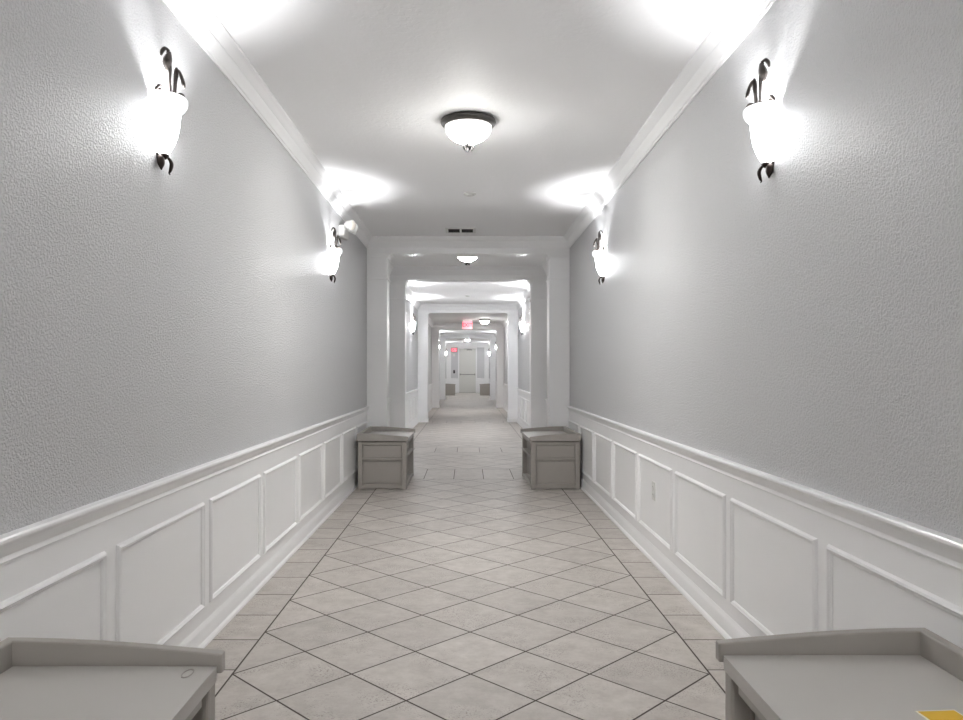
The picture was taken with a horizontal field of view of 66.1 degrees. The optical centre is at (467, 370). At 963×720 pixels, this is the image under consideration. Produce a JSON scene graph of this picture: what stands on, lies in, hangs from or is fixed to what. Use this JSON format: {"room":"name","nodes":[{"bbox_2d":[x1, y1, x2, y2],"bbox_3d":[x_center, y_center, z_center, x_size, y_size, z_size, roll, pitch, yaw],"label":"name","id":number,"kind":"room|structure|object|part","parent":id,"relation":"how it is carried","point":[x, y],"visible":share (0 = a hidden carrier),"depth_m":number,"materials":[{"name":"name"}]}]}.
{"room":"hotel corridor","nodes":[
{"label":"hotel corridor","id":0,"kind":"room"},
{"bbox_2d":[0,0,445,534],"bbox_3d":[-1.240,-0.172,19.000,0.150,2.745,44.300,0,0,0],"label":"wall","id":1,"kind":"structure","parent":0,"point":[155,324],"depth_m":2.64,"materials":[{"name":"grey paint"}]},
{"bbox_2d":[149,46,187,174],"bbox_3d":[-1.112,-0.978,2.790,0.106,0.471,0.186,0,0,0],"label":"wall sconce","id":2,"kind":"object","parent":1,"relation":"attached to","point":[167,106],"visible":1,"depth_m":2.75,"materials":[{"name":"white glass"}]},
{"bbox_3d":[-1.123,-0.901,2.790,0.076,0.178,0.154,0,0,0],"label":"lamp shade","id":3,"kind":"part","parent":2,"relation":"part of","materials":[{"name":"white glass"}]},
{"bbox_2d":[0,406,369,645],"bbox_3d":[-1.148,0.804,2.775,0.034,0.791,11.550,0,0,0],"label":"wainscot","id":4,"kind":"structure","parent":1,"relation":"attached to","point":[149,563],"depth_m":2.87,"materials":[{"name":"white paint"}]},
{"bbox_3d":[-1.155,0.808,1.964,0.013,0.467,0.803,0,0,0],"label":"panel moulding","id":5,"kind":"part","parent":4,"relation":"part of","materials":[{"name":"white paint"}]},
{"bbox_3d":[-1.155,0.808,2.845,0.013,0.467,0.803,0,0,0],"label":"panel moulding","id":6,"kind":"part","parent":4,"relation":"part of","materials":[{"name":"white paint"}]},
{"bbox_3d":[-1.148,0.446,2.775,0.034,0.073,11.550,0,0,0],"label":"chair rail","id":7,"kind":"part","parent":4,"relation":"part of","materials":[{"name":"white paint"}]},
{"bbox_3d":[-1.155,0.808,3.724,0.013,0.467,0.803,0,0,0],"label":"panel moulding","id":8,"kind":"part","parent":4,"relation":"part of","materials":[{"name":"white paint"}]},
{"bbox_3d":[-1.155,0.808,4.604,0.013,0.467,0.803,0,0,0],"label":"panel moulding","id":9,"kind":"part","parent":4,"relation":"part of","materials":[{"name":"white paint"}]},
{"bbox_3d":[-1.155,0.808,5.484,0.013,0.467,0.803,0,0,0],"label":"panel moulding","id":10,"kind":"part","parent":4,"relation":"part of","materials":[{"name":"white paint"}]},
{"bbox_3d":[-1.155,0.808,6.364,0.013,0.467,0.803,0,0,0],"label":"panel moulding","id":11,"kind":"part","parent":4,"relation":"part of","materials":[{"name":"white paint"}]},
{"bbox_3d":[-1.155,0.808,7.245,0.013,0.467,0.803,0,0,0],"label":"panel moulding","id":12,"kind":"part","parent":4,"relation":"part of","materials":[{"name":"white paint"}]},
{"bbox_3d":[-1.155,0.808,8.124,0.013,0.467,0.803,0,0,0],"label":"panel moulding","id":13,"kind":"part","parent":4,"relation":"part of","materials":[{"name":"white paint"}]},
{"bbox_2d":[163,0,371,247],"bbox_3d":[-1.127,-1.482,2.775,0.077,0.127,11.550,0,0,0],"label":"crown molding","id":14,"kind":"structure","parent":1,"relation":"attached to","point":[198,17],"depth_m":3.91,"materials":[{"name":"white paint"}]},
{"bbox_2d":[178,475,357,647],"bbox_3d":[-1.152,1.151,2.775,0.026,0.098,11.550,0,0,0],"label":"baseboard","id":15,"kind":"structure","parent":1,"relation":"attached to","point":[206,631],"depth_m":4.05,"materials":[{"name":"white paint"}]},
{"bbox_2d":[328,227,341,282],"bbox_3d":[-1.112,-0.978,6.260,0.106,0.471,0.186,0,0,0],"label":"wall sconce","id":16,"kind":"object","parent":1,"relation":"attached to","point":[334,253],"visible":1,"depth_m":6.22,"materials":[{"name":"white glass"}]},
{"bbox_3d":[-1.123,-0.901,6.260,0.076,0.178,0.154,0,0,0],"label":"lamp shade","id":17,"kind":"part","parent":16,"relation":"part of","materials":[{"name":"white glass"}]},
{"bbox_2d":[339,220,357,239],"bbox_3d":[-1.093,-1.298,6.819,0.149,0.145,0.290,0,0,0],"label":"emergency light","id":18,"kind":"object","parent":1,"relation":"attached to","point":[351,226],"visible":1,"depth_m":6.71,"materials":[{"name":"white plastic"}]},
{"bbox_2d":[367,254,393,426],"bbox_3d":[-1.022,-0.078,8.680,0.285,2.556,0.284,0,0,0],"label":"pilaster","id":19,"kind":"object","parent":1,"relation":"attached to","point":[378,280],"visible":0.72,"depth_m":8.55,"materials":[{"name":"white paint"}]},
{"bbox_2d":[389,261,393,275],"bbox_3d":[-1.127,-1.482,9.905,0.077,0.127,2.190,0,0,0],"label":"crown molding","id":20,"kind":"structure","parent":1,"relation":"attached to","point":[391,266],"depth_m":10.74,"materials":[{"name":"white paint"}]},
{"bbox_2d":[389,280,408,427],"bbox_3d":[-1.022,-0.078,11.130,0.285,2.556,0.284,0,0,0],"label":"pilaster","id":21,"kind":"object","parent":1,"relation":"attached to","point":[397,288],"visible":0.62,"depth_m":11.00,"materials":[{"name":"white paint"}]},
{"bbox_2d":[406,389,418,427],"bbox_3d":[-1.148,0.804,14.270,0.034,0.791,6.020,0,0,0],"label":"wainscot","id":22,"kind":"structure","parent":1,"relation":"attached to","point":[411,396],"depth_m":15.34,"materials":[{"name":"white paint"}]},
{"bbox_3d":[-1.155,0.808,15.119,0.013,0.467,0.769,0,0,0],"label":"panel moulding","id":23,"kind":"part","parent":22,"relation":"part of","materials":[{"name":"white paint"}]},
{"bbox_3d":[-1.148,0.446,14.270,0.034,0.073,6.020,0,0,0],"label":"chair rail","id":24,"kind":"part","parent":22,"relation":"part of","materials":[{"name":"white paint"}]},
{"bbox_2d":[406,285,420,309],"bbox_3d":[-1.127,-1.482,14.270,0.077,0.127,6.020,0,0,0],"label":"crown molding","id":25,"kind":"structure","parent":1,"relation":"attached to","point":[413,300],"depth_m":15.31,"materials":[{"name":"white paint"}]},
{"bbox_2d":[408,418,418,428],"bbox_3d":[-1.152,1.151,14.270,0.026,0.098,6.020,0,0,0],"label":"baseboard","id":26,"kind":"structure","parent":1,"relation":"attached to","point":[415,422],"depth_m":15.96,"materials":[{"name":"white paint"}]},
{"bbox_2d":[411,313,416,334],"bbox_3d":[-1.112,-0.978,15.400,0.106,0.471,0.186,0,0,0],"label":"wall sconce","id":27,"kind":"object","parent":1,"relation":"attached to","point":[413,322],"visible":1,"depth_m":15.36,"materials":[{"name":"white glass"}]},
{"bbox_2d":[418,313,429,421],"bbox_3d":[-1.022,-0.078,17.410,0.285,2.556,0.284,0,0,0],"label":"pilaster","id":28,"kind":"object","parent":1,"relation":"attached to","point":[423,325],"visible":0.97,"depth_m":17.28,"materials":[{"name":"white paint"}]},
{"bbox_2d":[428,384,431,407],"bbox_3d":[-1.148,0.804,20.820,0.034,0.791,6.560,0,0,0],"label":"wainscot","id":29,"kind":"structure","parent":1,"relation":"attached to","point":[429,385],"depth_m":22.61,"materials":[{"name":"white paint"}]},
{"bbox_2d":[428,316,433,326],"bbox_3d":[-1.127,-1.482,20.820,0.077,0.127,6.560,0,0,0],"label":"crown molding","id":30,"kind":"structure","parent":1,"relation":"attached to","point":[430,322],"depth_m":22.36,"materials":[{"name":"white paint"}]},
{"bbox_2d":[432,329,440,407],"bbox_3d":[-1.022,-0.078,24.230,0.285,2.556,0.284,0,0,0],"label":"pilaster","id":31,"kind":"object","parent":1,"relation":"attached to","point":[435,332],"visible":0.89,"depth_m":24.10,"materials":[{"name":"white paint"}]},
{"bbox_2d":[440,339,445,399],"bbox_3d":[-1.022,-0.078,31.030,0.285,2.556,0.284,0,0,0],"label":"pilaster","id":32,"kind":"object","parent":1,"relation":"attached to","point":[442,341],"visible":0.73,"depth_m":30.90,"materials":[{"name":"white paint"}]},
{"bbox_2d":[204,393,724,719],"bbox_3d":[0.007,1.260,19.000,2.645,0.120,44.300,0,0,0],"label":"floor","id":33,"kind":"structure","parent":0,"point":[466,591],"depth_m":3.63,"materials":[{"name":"tile"}]},
{"bbox_2d":[0,637,224,719],"bbox_3d":[-0.837,0.917,1.255,0.520,0.566,1.020,0,0,0],"label":"table","id":34,"kind":"object","parent":33,"relation":"on","point":[41,678],"visible":1,"depth_m":1.67,"materials":[{"name":"grey wood"}]},
{"bbox_3d":[-0.837,0.706,1.255,0.500,0.045,1.000,0,0,0],"label":"lid","id":35,"kind":"part","parent":34,"relation":"part of","materials":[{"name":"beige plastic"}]},
{"bbox_3d":[-0.633,0.962,1.255,0.071,0.461,0.896,0,0,0],"label":"panel","id":36,"kind":"part","parent":34,"relation":"part of","materials":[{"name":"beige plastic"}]},
{"bbox_3d":[-0.618,0.959,1.723,0.048,0.483,0.048,0,0,0],"label":"corner post","id":37,"kind":"part","parent":34,"relation":"part of","materials":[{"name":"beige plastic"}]},
{"bbox_2d":[357,426,414,488],"bbox_3d":[-0.859,0.917,7.990,0.520,0.566,1.020,0,0,0],"label":"cabinet","id":38,"kind":"object","parent":33,"relation":"on","point":[385,454],"visible":1,"depth_m":7.51,"materials":[{"name":"grey wood"}]},
{"bbox_3d":[-1.088,0.959,7.522,0.048,0.483,0.048,0,0,0],"label":"corner post","id":39,"kind":"part","parent":38,"relation":"part of","materials":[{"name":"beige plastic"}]},
{"bbox_3d":[-0.864,0.956,7.524,0.408,0.473,0.049,0,0,0],"label":"panel","id":40,"kind":"part","parent":38,"relation":"part of","materials":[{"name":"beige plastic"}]},
{"bbox_3d":[-0.859,0.706,7.990,0.500,0.045,1.000,0,0,0],"label":"lid","id":41,"kind":"part","parent":38,"relation":"part of","materials":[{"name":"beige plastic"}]},
{"bbox_3d":[-0.864,0.956,8.457,0.408,0.473,0.049,0,0,0],"label":"panel","id":42,"kind":"part","parent":38,"relation":"part of","materials":[{"name":"grey wood"}]},
{"bbox_3d":[-0.640,0.959,7.522,0.048,0.483,0.048,0,0,0],"label":"corner post","id":43,"kind":"part","parent":38,"relation":"part of","materials":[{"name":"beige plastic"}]},
{"bbox_3d":[-0.655,0.962,7.990,0.071,0.461,0.896,0,0,0],"label":"panel","id":44,"kind":"part","parent":38,"relation":"part of","materials":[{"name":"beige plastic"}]},
{"bbox_3d":[-0.640,0.959,8.458,0.048,0.483,0.048,0,0,0],"label":"corner post","id":45,"kind":"part","parent":38,"relation":"part of","materials":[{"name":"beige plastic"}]},
{"bbox_2d":[445,384,455,395],"bbox_3d":[-0.859,0.917,36.710,0.520,0.566,1.020,0,0,0],"label":"storage bench","id":46,"kind":"object","parent":33,"relation":"on","point":[449,388],"visible":0.95,"depth_m":36.23,"materials":[{"name":"grey wood"}]},
{"bbox_3d":[-0.864,0.956,36.243,0.408,0.473,0.049,0,0,0],"label":"panel","id":47,"kind":"part","parent":46,"relation":"part of","materials":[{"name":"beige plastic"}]},
{"bbox_2d":[479,384,489,395],"bbox_3d":[0.863,0.917,36.710,0.520,0.566,1.020,0,0,0],"label":"storage bench","id":48,"kind":"object","parent":33,"relation":"on","point":[484,388],"visible":0.98,"depth_m":36.23,"materials":[{"name":"grey wood"}]},
{"bbox_3d":[0.868,0.956,36.243,0.408,0.473,0.049,0,0,0],"label":"panel","id":49,"kind":"part","parent":48,"relation":"part of","materials":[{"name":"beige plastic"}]},
{"bbox_2d":[520,426,580,488],"bbox_3d":[0.878,0.917,7.990,0.520,0.566,1.020,0,0,-1],"label":"storage bench","id":50,"kind":"object","parent":33,"relation":"on","point":[550,455],"visible":1,"depth_m":7.51,"materials":[{"name":"grey wood"}]},
{"bbox_3d":[0.649,0.959,8.453,0.048,0.483,0.048,0,0,-1],"label":"corner post","id":51,"kind":"part","parent":50,"relation":"part of","materials":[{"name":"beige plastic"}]},
{"bbox_3d":[0.674,0.962,7.986,0.071,0.461,0.896,0,0,-1],"label":"panel","id":52,"kind":"part","parent":50,"relation":"part of","materials":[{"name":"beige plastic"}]},
{"bbox_3d":[0.669,0.959,7.517,0.048,0.483,0.048,0,0,-1],"label":"corner post","id":53,"kind":"part","parent":50,"relation":"part of","materials":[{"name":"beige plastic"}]},
{"bbox_3d":[0.873,0.956,8.456,0.408,0.473,0.049,0,0,-1],"label":"panel","id":54,"kind":"part","parent":50,"relation":"part of","materials":[{"name":"grey wood"}]},
{"bbox_3d":[0.878,0.706,7.990,0.500,0.045,1.000,0,0,-1],"label":"lid","id":55,"kind":"part","parent":50,"relation":"part of","materials":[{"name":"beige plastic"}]},
{"bbox_3d":[0.893,0.956,7.524,0.408,0.473,0.049,0,0,-1],"label":"panel","id":56,"kind":"part","parent":50,"relation":"part of","materials":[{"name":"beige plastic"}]},
{"bbox_3d":[1.117,0.959,7.527,0.048,0.483,0.048,0,0,-1],"label":"corner post","id":57,"kind":"part","parent":50,"relation":"part of","materials":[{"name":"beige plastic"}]},
{"bbox_2d":[716,628,962,719],"bbox_3d":[0.873,0.917,1.322,0.520,0.566,1.020,0,0,0],"label":"table","id":58,"kind":"object","parent":33,"relation":"on","point":[879,673],"visible":1,"depth_m":1.69,"materials":[{"name":"grey wood"}]},
{"bbox_3d":[0.654,0.959,1.790,0.048,0.483,0.048,0,0,0],"label":"corner post","id":59,"kind":"part","parent":58,"relation":"part of","materials":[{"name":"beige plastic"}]},
{"bbox_3d":[0.669,0.962,1.322,0.071,0.461,0.896,0,0,0],"label":"panel","id":60,"kind":"part","parent":58,"relation":"part of","materials":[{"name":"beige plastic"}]},
{"bbox_3d":[0.878,0.956,1.788,0.408,0.473,0.049,0,0,0],"label":"panel","id":61,"kind":"part","parent":58,"relation":"part of","materials":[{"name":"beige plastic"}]},
{"bbox_3d":[0.873,0.706,1.322,0.500,0.045,1.000,0,0,0],"label":"lid","id":62,"kind":"part","parent":58,"relation":"part of","materials":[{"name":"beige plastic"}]},
{"bbox_2d":[451,348,483,377],"bbox_3d":[0.007,-0.172,41.075,2.345,2.745,0.150,0,0,0],"label":"wall","id":63,"kind":"structure","parent":0,"point":[480,351],"depth_m":41.00,"materials":[{"name":"grey paint"}]},
{"bbox_2d":[446,347,450,383],"bbox_3d":[-1.040,-0.050,40.890,0.250,2.500,0.220,0,0,0],"label":"pilaster","id":64,"kind":"object","parent":63,"relation":"attached to","point":[448,355],"visible":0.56,"depth_m":40.78,"materials":[{"name":"white paint"}]},
{"bbox_2d":[451,378,457,392],"bbox_3d":[-0.723,0.794,40.977,0.385,0.811,0.046,0,0,0],"label":"wainscot","id":65,"kind":"structure","parent":63,"relation":"attached to","point":[453,380],"depth_m":40.99,"materials":[{"name":"white paint"}]},
{"bbox_2d":[458,348,476,392],"bbox_3d":[0.000,-0.050,40.865,1.060,2.500,0.271,0,0,0],"label":"door","id":66,"kind":"structure","parent":63,"relation":"in","point":[467,357],"depth_m":40.95,"materials":[{"name":"paint"}]},
{"bbox_2d":[446,343,488,347],"bbox_3d":[0.007,-1.423,40.890,2.345,0.245,0.220,0,0,0],"label":"beam","id":67,"kind":"structure","parent":63,"relation":"attached to","point":[452,345],"depth_m":40.78,"materials":[{"name":"white paint"}]},
{"bbox_2d":[477,378,483,392],"bbox_3d":[0.730,0.794,40.977,0.400,0.811,0.046,0,0,0],"label":"wainscot","id":68,"kind":"structure","parent":63,"relation":"attached to","point":[479,380],"depth_m":40.99,"materials":[{"name":"white paint"}]},
{"bbox_2d":[484,347,488,383],"bbox_3d":[1.055,-0.050,40.890,0.250,2.500,0.220,0,0,0],"label":"pilaster","id":69,"kind":"object","parent":63,"relation":"attached to","point":[486,355],"visible":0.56,"depth_m":40.78,"materials":[{"name":"white paint"}]},
{"bbox_2d":[207,0,731,342],"bbox_3d":[0.007,-1.605,19.000,2.645,0.120,44.300,0,0,0],"label":"ceiling","id":70,"kind":"structure","parent":0,"point":[567,86],"depth_m":4.15,"materials":[{"name":"white paint"}]},
{"bbox_2d":[445,228,475,232],"bbox_3d":[-0.075,-1.539,8.100,0.330,0.012,0.260,0,0,0],"label":"ceiling vent","id":71,"kind":"object","parent":70,"relation":"in","point":[448,230],"visible":1,"depth_m":8.10,"materials":[{"name":"white plastic"}]},
{"bbox_2d":[462,320,472,328],"bbox_3d":[-0.001,-1.407,22.400,0.311,0.275,0.060,0,0,0],"label":"exit sign","id":72,"kind":"object","parent":70,"relation":"hanging from","point":[467,324],"visible":1,"depth_m":22.39,"materials":[{"name":"red plastic"}]},
{"bbox_2d":[458,257,476,264],"bbox_3d":[0.000,-1.450,9.500,0.342,0.190,0.342,0,0,0],"label":"ceiling light","id":73,"kind":"object","parent":70,"relation":"hanging from","point":[467,260],"visible":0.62,"depth_m":9.45,"materials":[{"name":"white glass"}]},
{"bbox_2d":[389,266,546,281],"bbox_3d":[0.007,-1.450,11.130,2.345,0.189,0.414,0,0,0],"label":"beam","id":74,"kind":"structure","parent":70,"relation":"attached to","point":[411,273],"depth_m":10.98,"materials":[{"name":"white paint"}]},
{"bbox_3d":[0.007,-1.482,10.961,2.345,0.127,0.077,0,0,0],"label":"crown moulding","id":75,"kind":"part","parent":74,"relation":"part of","materials":[{"name":"white paint"}]},
{"bbox_2d":[418,305,517,313],"bbox_3d":[0.007,-1.450,17.410,2.345,0.189,0.414,0,0,0],"label":"beam","id":76,"kind":"structure","parent":70,"relation":"attached to","point":[432,309],"depth_m":17.26,"materials":[{"name":"white paint"}]},
{"bbox_3d":[0.007,-1.482,17.241,2.345,0.127,0.077,0,0,0],"label":"crown moulding","id":77,"kind":"part","parent":76,"relation":"part of","materials":[{"name":"white paint"}]},
{"bbox_2d":[432,323,503,329],"bbox_3d":[0.007,-1.450,24.230,2.345,0.189,0.414,0,0,0],"label":"beam","id":78,"kind":"structure","parent":70,"relation":"attached to","point":[443,326],"depth_m":24.08,"materials":[{"name":"white paint"}]},
{"bbox_3d":[0.007,-1.482,24.061,2.345,0.127,0.077,0,0,0],"label":"crown moulding","id":79,"kind":"part","parent":78,"relation":"part of","materials":[{"name":"white paint"}]},
{"bbox_2d":[440,334,495,338],"bbox_3d":[0.007,-1.450,31.030,2.345,0.189,0.414,0,0,0],"label":"beam","id":80,"kind":"structure","parent":70,"relation":"attached to","point":[442,336],"depth_m":30.88,"materials":[{"name":"white paint"}]},
{"bbox_3d":[0.007,-1.482,30.861,2.345,0.127,0.077,0,0,0],"label":"crown moulding","id":81,"kind":"part","parent":80,"relation":"part of","materials":[{"name":"white paint"}]},
{"bbox_2d":[367,236,569,256],"bbox_3d":[0.007,-1.450,8.680,2.345,0.189,0.414,0,0,0],"label":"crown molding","id":82,"kind":"structure","parent":70,"relation":"attached to","point":[398,246],"depth_m":8.53,"materials":[{"name":"white paint"}]},
{"bbox_3d":[0.007,-1.482,8.511,2.345,0.127,0.077,0,0,0],"label":"crown moulding","id":83,"kind":"part","parent":82,"relation":"part of","materials":[{"name":"white paint"}]},
{"bbox_2d":[441,111,495,151],"bbox_3d":[0.005,-1.450,4.560,0.342,0.190,0.342,0,0,0],"label":"ceiling light","id":84,"kind":"object","parent":70,"relation":"hanging from","point":[467,128],"visible":1,"depth_m":4.46,"materials":[{"name":"white glass"}]},
{"bbox_2d":[464,192,475,196],"bbox_3d":[0.020,-1.534,6.450,0.110,0.021,0.110,0,0,0],"label":"smoke detector","id":85,"kind":"object","parent":70,"relation":"attached to","point":[469,194],"visible":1,"depth_m":6.42,"materials":[{"name":"white plastic"}]},
{"bbox_2d":[479,319,489,324],"bbox_3d":[0.510,-1.450,22.000,0.342,0.190,0.342,0,0,0],"label":"ceiling light","id":86,"kind":"object","parent":70,"relation":"hanging from","point":[484,321],"visible":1,"depth_m":21.89,"materials":[{"name":"white glass"}]},
{"bbox_2d":[489,0,962,539],"bbox_3d":[1.255,-0.172,19.000,0.150,2.745,44.300,0,0,0],"label":"wall","id":87,"kind":"structure","parent":0,"point":[802,324],"depth_m":2.54,"materials":[{"name":"grey paint"}]},
{"bbox_2d":[490,339,495,399],"bbox_3d":[1.038,-0.078,31.030,0.285,2.556,0.284,0,0,0],"label":"pilaster","id":88,"kind":"object","parent":87,"relation":"attached to","point":[492,341],"visible":0.85,"depth_m":30.90,"materials":[{"name":"white paint"}]},
{"bbox_2d":[495,329,503,407],"bbox_3d":[1.038,-0.078,24.230,0.285,2.556,0.284,0,0,0],"label":"pilaster","id":89,"kind":"object","parent":87,"relation":"attached to","point":[499,332],"visible":0.97,"depth_m":24.10,"materials":[{"name":"white paint"}]},
{"bbox_2d":[501,316,506,326],"bbox_3d":[1.141,-1.482,20.820,0.077,0.127,6.560,0,0,0],"label":"crown molding","id":90,"kind":"structure","parent":87,"relation":"attached to","point":[504,322],"depth_m":22.55,"materials":[{"name":"white paint"}]},
{"bbox_2d":[503,383,506,407],"bbox_3d":[1.163,0.801,20.820,0.034,0.798,6.560,0,0,0],"label":"wainscot","id":91,"kind":"structure","parent":87,"relation":"attached to","point":[504,385],"depth_m":22.90,"materials":[{"name":"white paint"}]},
{"bbox_2d":[505,313,517,421],"bbox_3d":[1.038,-0.078,17.410,0.285,2.556,0.284,0,0,0],"label":"pilaster","id":92,"kind":"object","parent":87,"relation":"attached to","point":[512,318],"visible":0.91,"depth_m":17.28,"materials":[{"name":"white paint"}]},
{"bbox_2d":[519,313,523,334],"bbox_3d":[1.127,-0.978,15.550,0.106,0.471,0.186,0,0,0],"label":"wall sconce","id":93,"kind":"object","parent":87,"relation":"attached to","point":[521,323],"visible":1,"depth_m":15.51,"materials":[{"name":"white glass"}]},
{"bbox_2d":[515,285,529,309],"bbox_3d":[1.141,-1.482,14.270,0.077,0.127,6.020,0,0,0],"label":"crown molding","id":94,"kind":"structure","parent":87,"relation":"attached to","point":[526,294],"depth_m":15.07,"materials":[{"name":"white paint"}]},
{"bbox_2d":[517,419,527,428],"bbox_3d":[1.167,1.151,14.270,0.026,0.098,6.020,0,0,0],"label":"baseboard","id":95,"kind":"structure","parent":87,"relation":"attached to","point":[519,422],"depth_m":15.91,"materials":[{"name":"white paint"}]},
{"bbox_2d":[517,388,529,427],"bbox_3d":[1.163,0.801,14.270,0.034,0.798,6.020,0,0,0],"label":"wainscot","id":96,"kind":"structure","parent":87,"relation":"attached to","point":[523,396],"depth_m":15.27,"materials":[{"name":"white paint"}]},
{"bbox_3d":[1.163,0.439,14.270,0.034,0.073,6.020,0,0,0],"label":"chair rail","id":97,"kind":"part","parent":96,"relation":"part of","materials":[{"name":"white paint"}]},
{"bbox_3d":[1.169,0.800,14.270,0.013,0.475,0.769,0,0,0],"label":"panel moulding","id":98,"kind":"part","parent":96,"relation":"part of","materials":[{"name":"white paint"}]},
{"bbox_2d":[527,280,546,427],"bbox_3d":[1.038,-0.078,11.130,0.285,2.556,0.284,0,0,0],"label":"pilaster","id":99,"kind":"object","parent":87,"relation":"attached to","point":[538,288],"visible":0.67,"depth_m":11.00,"materials":[{"name":"white paint"}]},
{"bbox_2d":[542,261,546,275],"bbox_3d":[1.141,-1.482,9.905,0.077,0.127,2.190,0,0,0],"label":"crown molding","id":100,"kind":"structure","parent":87,"relation":"attached to","point":[544,266],"depth_m":10.76,"materials":[{"name":"white paint"}]},
{"bbox_2d":[543,254,569,427],"bbox_3d":[1.038,-0.078,8.680,0.285,2.556,0.284,0,0,0],"label":"pilaster","id":101,"kind":"object","parent":87,"relation":"attached to","point":[558,265],"visible":0.68,"depth_m":8.55,"materials":[{"name":"white paint"}]},
{"bbox_2d":[592,230,605,283],"bbox_3d":[1.127,-0.978,6.380,0.106,0.471,0.186,0,0,0],"label":"wall sconce","id":102,"kind":"object","parent":87,"relation":"attached to","point":[598,254],"visible":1,"depth_m":6.34,"materials":[{"name":"white glass"}]},
{"bbox_3d":[1.138,-0.901,6.380,0.076,0.178,0.154,0,0,0],"label":"lamp shade","id":103,"kind":"part","parent":102,"relation":"part of","materials":[{"name":"white glass"}]},
{"bbox_2d":[580,477,750,638],"bbox_3d":[1.167,1.151,2.775,0.026,0.098,11.550,0,0,0],"label":"baseboard","id":104,"kind":"structure","parent":87,"relation":"attached to","point":[725,625],"depth_m":4.17,"materials":[{"name":"white paint"}]},
{"bbox_2d":[564,0,775,247],"bbox_3d":[1.141,-1.482,2.775,0.077,0.127,11.550,0,0,0],"label":"crown molding","id":105,"kind":"structure","parent":87,"relation":"attached to","point":[739,18],"depth_m":3.94,"materials":[{"name":"white paint"}]},
{"bbox_2d":[743,58,780,182],"bbox_3d":[1.127,-0.968,2.870,0.106,0.471,0.186,0,0,0],"label":"wall sconce","id":106,"kind":"object","parent":87,"relation":"attached to","point":[762,116],"visible":1,"depth_m":2.83,"materials":[{"name":"white glass"}]},
{"bbox_3d":[1.138,-0.891,2.870,0.076,0.178,0.154,0,0,0],"label":"lamp shade","id":107,"kind":"part","parent":106,"relation":"part of","materials":[{"name":"white glass"}]},
{"bbox_2d":[567,406,962,648],"bbox_3d":[1.163,0.801,2.784,0.034,0.798,11.568,0,0,0],"label":"wainscot","id":108,"kind":"structure","parent":87,"relation":"attached to","point":[777,555],"depth_m":2.86,"materials":[{"name":"white paint"}]},
{"bbox_3d":[1.169,0.800,8.166,0.013,0.475,0.803,0,0,0],"label":"panel moulding","id":109,"kind":"part","parent":108,"relation":"part of","materials":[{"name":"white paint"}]},
{"bbox_3d":[1.169,0.800,7.287,0.013,0.475,0.803,0,0,0],"label":"panel moulding","id":110,"kind":"part","parent":108,"relation":"part of","materials":[{"name":"white paint"}]},
{"bbox_3d":[1.169,0.800,6.407,0.013,0.475,0.803,0,0,0],"label":"panel moulding","id":111,"kind":"part","parent":108,"relation":"part of","materials":[{"name":"white paint"}]},
{"bbox_3d":[1.169,0.800,5.527,0.013,0.475,0.803,0,0,0],"label":"panel moulding","id":112,"kind":"part","parent":108,"relation":"part of","materials":[{"name":"white paint"}]},
{"bbox_2d":[652,481,655,500],"bbox_3d":[1.171,0.755,4.660,0.010,0.116,0.072,0,0,0],"label":"wall outlet","id":113,"kind":"object","parent":108,"relation":"attached to","point":[653,482],"visible":1,"depth_m":4.64,"materials":[{"name":"white plastic"}]},
{"bbox_3d":[1.169,0.800,4.646,0.013,0.475,0.803,0,0,0],"label":"panel moulding","id":114,"kind":"part","parent":108,"relation":"part of","materials":[{"name":"white paint"}]},
{"bbox_3d":[1.169,0.800,3.767,0.013,0.475,0.803,0,0,0],"label":"panel moulding","id":115,"kind":"part","parent":108,"relation":"part of","materials":[{"name":"white paint"}]},
{"bbox_3d":[1.163,0.439,2.775,0.034,0.073,11.550,0,0,0],"label":"chair rail","id":116,"kind":"part","parent":108,"relation":"part of","materials":[{"name":"white paint"}]},
{"bbox_3d":[1.169,0.800,2.886,0.013,0.475,0.803,0,0,0],"label":"panel moulding","id":117,"kind":"part","parent":108,"relation":"part of","materials":[{"name":"white paint"}]},
{"bbox_3d":[1.169,0.800,2.006,0.013,0.475,0.803,0,0,0],"label":"panel moulding","id":118,"kind":"part","parent":108,"relation":"part of","materials":[{"name":"white paint"}]}
]}

